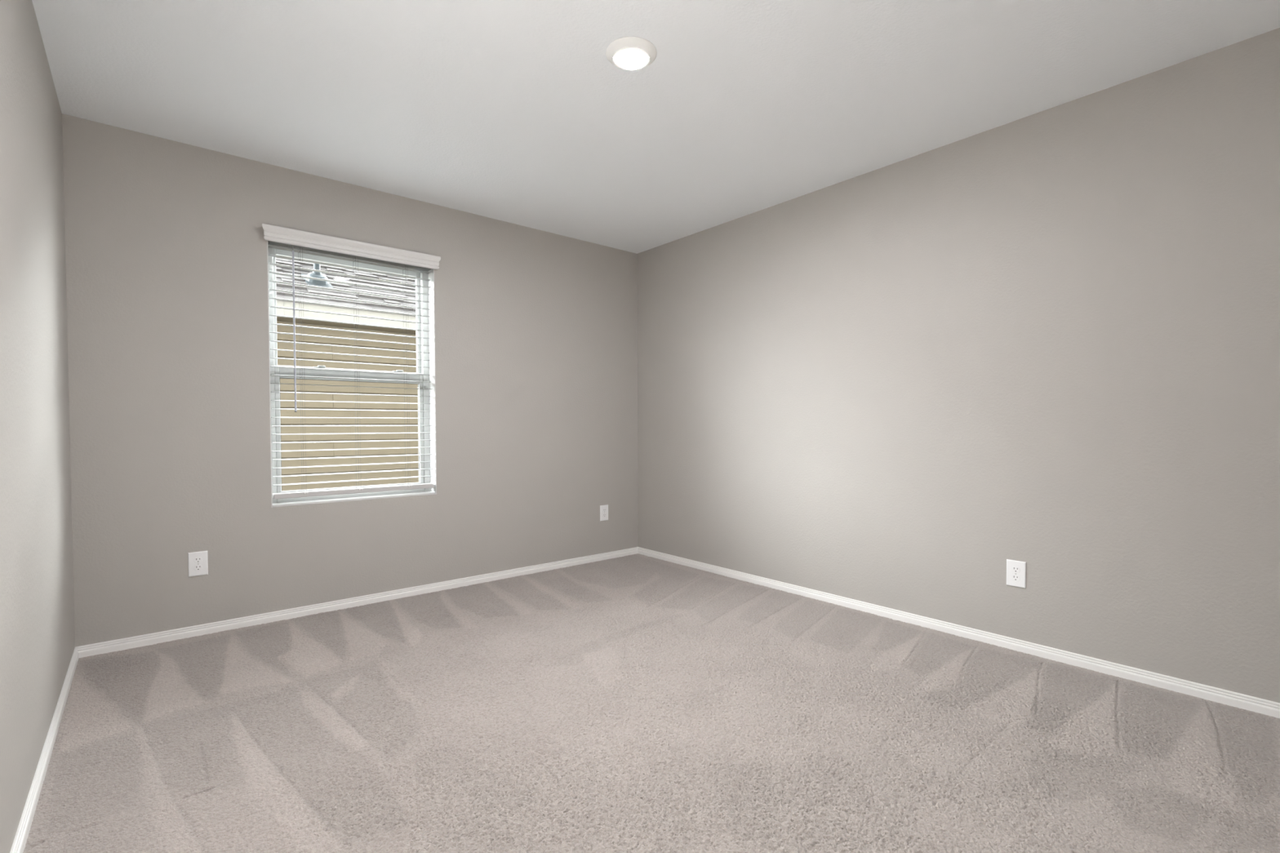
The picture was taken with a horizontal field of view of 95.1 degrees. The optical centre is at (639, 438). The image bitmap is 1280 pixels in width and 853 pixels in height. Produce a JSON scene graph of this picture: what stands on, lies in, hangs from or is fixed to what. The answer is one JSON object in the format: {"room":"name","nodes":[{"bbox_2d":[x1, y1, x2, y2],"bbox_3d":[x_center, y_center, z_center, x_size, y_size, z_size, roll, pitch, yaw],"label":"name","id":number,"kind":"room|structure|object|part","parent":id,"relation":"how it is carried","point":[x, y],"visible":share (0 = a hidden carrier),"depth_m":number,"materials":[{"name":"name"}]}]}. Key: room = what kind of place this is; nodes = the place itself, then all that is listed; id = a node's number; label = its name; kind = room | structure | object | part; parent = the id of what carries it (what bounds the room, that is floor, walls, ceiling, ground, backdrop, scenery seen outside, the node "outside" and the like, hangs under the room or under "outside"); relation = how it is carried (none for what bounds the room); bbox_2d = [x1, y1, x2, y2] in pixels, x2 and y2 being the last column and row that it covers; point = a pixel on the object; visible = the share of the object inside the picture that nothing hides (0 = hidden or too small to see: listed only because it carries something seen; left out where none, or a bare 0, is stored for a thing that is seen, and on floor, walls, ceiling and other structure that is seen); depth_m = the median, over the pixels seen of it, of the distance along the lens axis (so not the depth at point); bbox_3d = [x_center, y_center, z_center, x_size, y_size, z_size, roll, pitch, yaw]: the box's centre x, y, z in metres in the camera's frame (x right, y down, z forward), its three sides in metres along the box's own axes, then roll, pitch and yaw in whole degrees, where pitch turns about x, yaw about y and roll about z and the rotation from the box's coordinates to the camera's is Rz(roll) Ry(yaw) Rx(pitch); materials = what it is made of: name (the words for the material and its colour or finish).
{"room":"empty bedroom","nodes":[
{"label":"empty bedroom","id":0,"kind":"room"},
{"bbox_2d":[0,0,75,852],"bbox_3d":[-1.316,-0.117,1.015,0.180,2.990,4.080,-1,2,-40],"label":"wall","id":1,"kind":"structure","parent":0,"point":[37,633],"depth_m":1.73,"materials":[{"name":"grey paint"}]},
{"bbox_2d":[9,647,79,852],"bbox_3d":[-1.894,0.995,1.878,0.012,0.069,2.050,-1,2,-40],"label":"baseboard","id":2,"kind":"structure","parent":1,"relation":"attached to","point":[27,817],"depth_m":1.75,"materials":[{"name":"white paint"}]},
{"bbox_2d":[62,113,638,647],"bbox_3d":[-1.349,-0.178,3.775,3.692,2.990,0.180,-1,2,-40],"label":"wall","id":3,"kind":"structure","parent":0,"point":[166,264],"depth_m":3.11,"materials":[{"name":"grey paint"}]},
{"bbox_2d":[187,551,208,577],"bbox_3d":[-2.215,0.629,2.937,0.079,0.121,0.007,-1,2,-40],"label":"electrical outlet","id":4,"kind":"object","parent":3,"relation":"attached to","point":[197,562],"visible":1,"depth_m":2.93,"materials":[{"name":"white plastic"}]},
{"bbox_2d":[193,557,202,563],"bbox_3d":[-2.213,0.609,2.934,0.034,0.028,0.002,-1,2,-40],"label":"receptacle","id":5,"kind":"object","parent":4,"relation":"attached to","point":[196,560],"depth_m":2.93,"materials":[{"name":"grey plastic"}]},
{"bbox_2d":[194,564,202,570],"bbox_3d":[-2.213,0.648,2.935,0.034,0.028,0.002,-1,2,-40],"label":"receptacle","id":6,"kind":"object","parent":4,"relation":"attached to","point":[197,567],"depth_m":2.93,"materials":[{"name":"grey plastic"}]},
{"bbox_2d":[266,240,436,507],"bbox_3d":[-1.690,-0.370,3.479,0.896,1.462,0.177,-1,2,-40],"label":"window","id":7,"kind":"structure","parent":3,"relation":"in","point":[430,384],"depth_m":3.56,"materials":[{"name":"white plastic"}]},
{"bbox_3d":[-1.735,-0.708,3.523,0.816,0.707,0.028,-1,2,-40],"label":"sash","id":8,"kind":"part","parent":7,"relation":"part of","materials":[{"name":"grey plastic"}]},
{"bbox_3d":[-1.712,-0.042,3.512,0.816,0.737,0.030,-1,2,-40],"label":"sash","id":9,"kind":"part","parent":7,"relation":"part of","materials":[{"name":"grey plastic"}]},
{"bbox_2d":[262,223,440,499],"bbox_3d":[-1.641,-0.406,3.417,0.947,1.452,0.112,-1,2,-40],"label":"window blind","id":10,"kind":"object","parent":7,"relation":"attached to","point":[278,236],"visible":0.98,"depth_m":3.37,"materials":[{"name":"white plastic"}]},
{"bbox_3d":[-1.877,-0.371,3.256,0.012,1.361,0.054,-1,2,-40],"label":"ladder cord","id":11,"kind":"part","parent":10,"relation":"part of","materials":[{"name":"white fabric"}]},
{"bbox_3d":[-1.657,0.306,3.455,0.868,0.028,0.052,-1,2,-40],"label":"rail","id":12,"kind":"part","parent":10,"relation":"part of","materials":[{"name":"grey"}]},
{"bbox_3d":[-1.660,-0.375,3.439,0.012,1.361,0.054,-1,2,-40],"label":"ladder cord","id":13,"kind":"part","parent":10,"relation":"part of","materials":[{"name":"white fabric"}]},
{"bbox_3d":[-1.443,-0.380,3.622,0.012,1.361,0.054,-1,2,-40],"label":"ladder cord","id":14,"kind":"part","parent":10,"relation":"part of","materials":[{"name":"white fabric"}]},
{"bbox_3d":[-1.664,0.356,3.466,0.888,0.012,0.102,-1,2,-40],"label":"sill","id":15,"kind":"part","parent":7,"relation":"part of","materials":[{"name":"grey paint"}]},
{"bbox_2d":[75,546,638,657],"bbox_3d":[-1.284,0.952,3.727,3.332,0.069,0.012,-1,2,-40],"label":"baseboard","id":16,"kind":"structure","parent":3,"relation":"attached to","point":[104,647],"depth_m":3.29,"materials":[{"name":"white paint"}]},
{"bbox_2d":[600,504,608,521],"bbox_3d":[-0.278,0.581,4.572,0.079,0.121,0.007,-1,2,-40],"label":"electrical outlet","id":17,"kind":"object","parent":3,"relation":"attached to","point":[603,508],"visible":1,"depth_m":4.57,"materials":[{"name":"white plastic"}]},
{"bbox_2d":[23,553,1279,852],"bbox_3d":[-0.029,1.001,2.243,3.332,0.012,3.900,-1,2,-40],"label":"floor","id":18,"kind":"structure","parent":0,"point":[637,703],"depth_m":1.95,"materials":[{"name":"beige carpet"}]},
{"bbox_2d":[31,0,1279,253],"bbox_3d":[-0.037,-1.542,2.186,3.332,0.200,3.900,-1,2,-40],"label":"ceiling","id":19,"kind":"structure","parent":0,"point":[517,112],"depth_m":2.37,"materials":[{"name":"white paint"}]},
{"bbox_2d":[605,35,657,70],"bbox_3d":[-0.032,-1.428,2.192,0.191,0.026,0.191,-1,2,-40],"label":"recessed light","id":20,"kind":"object","parent":19,"relation":"in","point":[627,53],"visible":1,"depth_m":2.16,"materials":[{"name":"white"}]},
{"bbox_2d":[637,27,1279,702],"bbox_3d":[1.366,-0.175,3.281,0.180,2.990,4.080,-1,2,-40],"label":"wall","id":21,"kind":"structure","parent":0,"point":[1048,340],"depth_m":2.69,"materials":[{"name":"grey paint"}]},
{"bbox_2d":[637,546,1279,718],"bbox_3d":[1.238,0.953,3.313,0.012,0.069,3.900,-1,2,-40],"label":"baseboard","id":22,"kind":"structure","parent":21,"relation":"attached to","point":[1265,707],"depth_m":2.70,"materials":[{"name":"white paint"}]},
{"bbox_2d":[1006,559,1026,588],"bbox_3d":[1.741,0.626,2.713,0.007,0.121,0.079,-1,2,-40],"label":"electrical outlet","id":23,"kind":"object","parent":21,"relation":"attached to","point":[1015,570],"visible":1,"depth_m":2.71,"materials":[{"name":"white plastic"}]},
{"bbox_2d":[1011,574,1019,581],"bbox_3d":[1.739,0.646,2.712,0.002,0.028,0.034,-1,2,-40],"label":"receptacle","id":24,"kind":"object","parent":23,"relation":"attached to","point":[1014,577],"depth_m":2.71,"materials":[{"name":"grey plastic"}]},
{"bbox_2d":[1011,566,1020,573],"bbox_3d":[1.739,0.607,2.711,0.002,0.028,0.034,-1,2,-40],"label":"receptacle","id":25,"kind":"object","parent":23,"relation":"attached to","point":[1014,569],"depth_m":2.71,"materials":[{"name":"grey plastic"}]},
{"label":"outside","id":26,"kind":"structure","parent":0,"visible":0},
{"bbox_3d":[-9.753,1.187,16.341,60.000,0.250,29.820,-1,2,-40],"label":"ground","id":27,"kind":"structure","parent":26,"visible":0},
{"bbox_2d":[275,257,418,491],"bbox_3d":[-4.126,-0.911,6.989,6.400,4.829,3.701,-1,2,-40],"label":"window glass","id":28,"kind":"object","parent":27,"relation":"on","point":[381,392],"visible":0.06,"depth_m":6.01,"materials":[{"name":"brown"}]}
]}

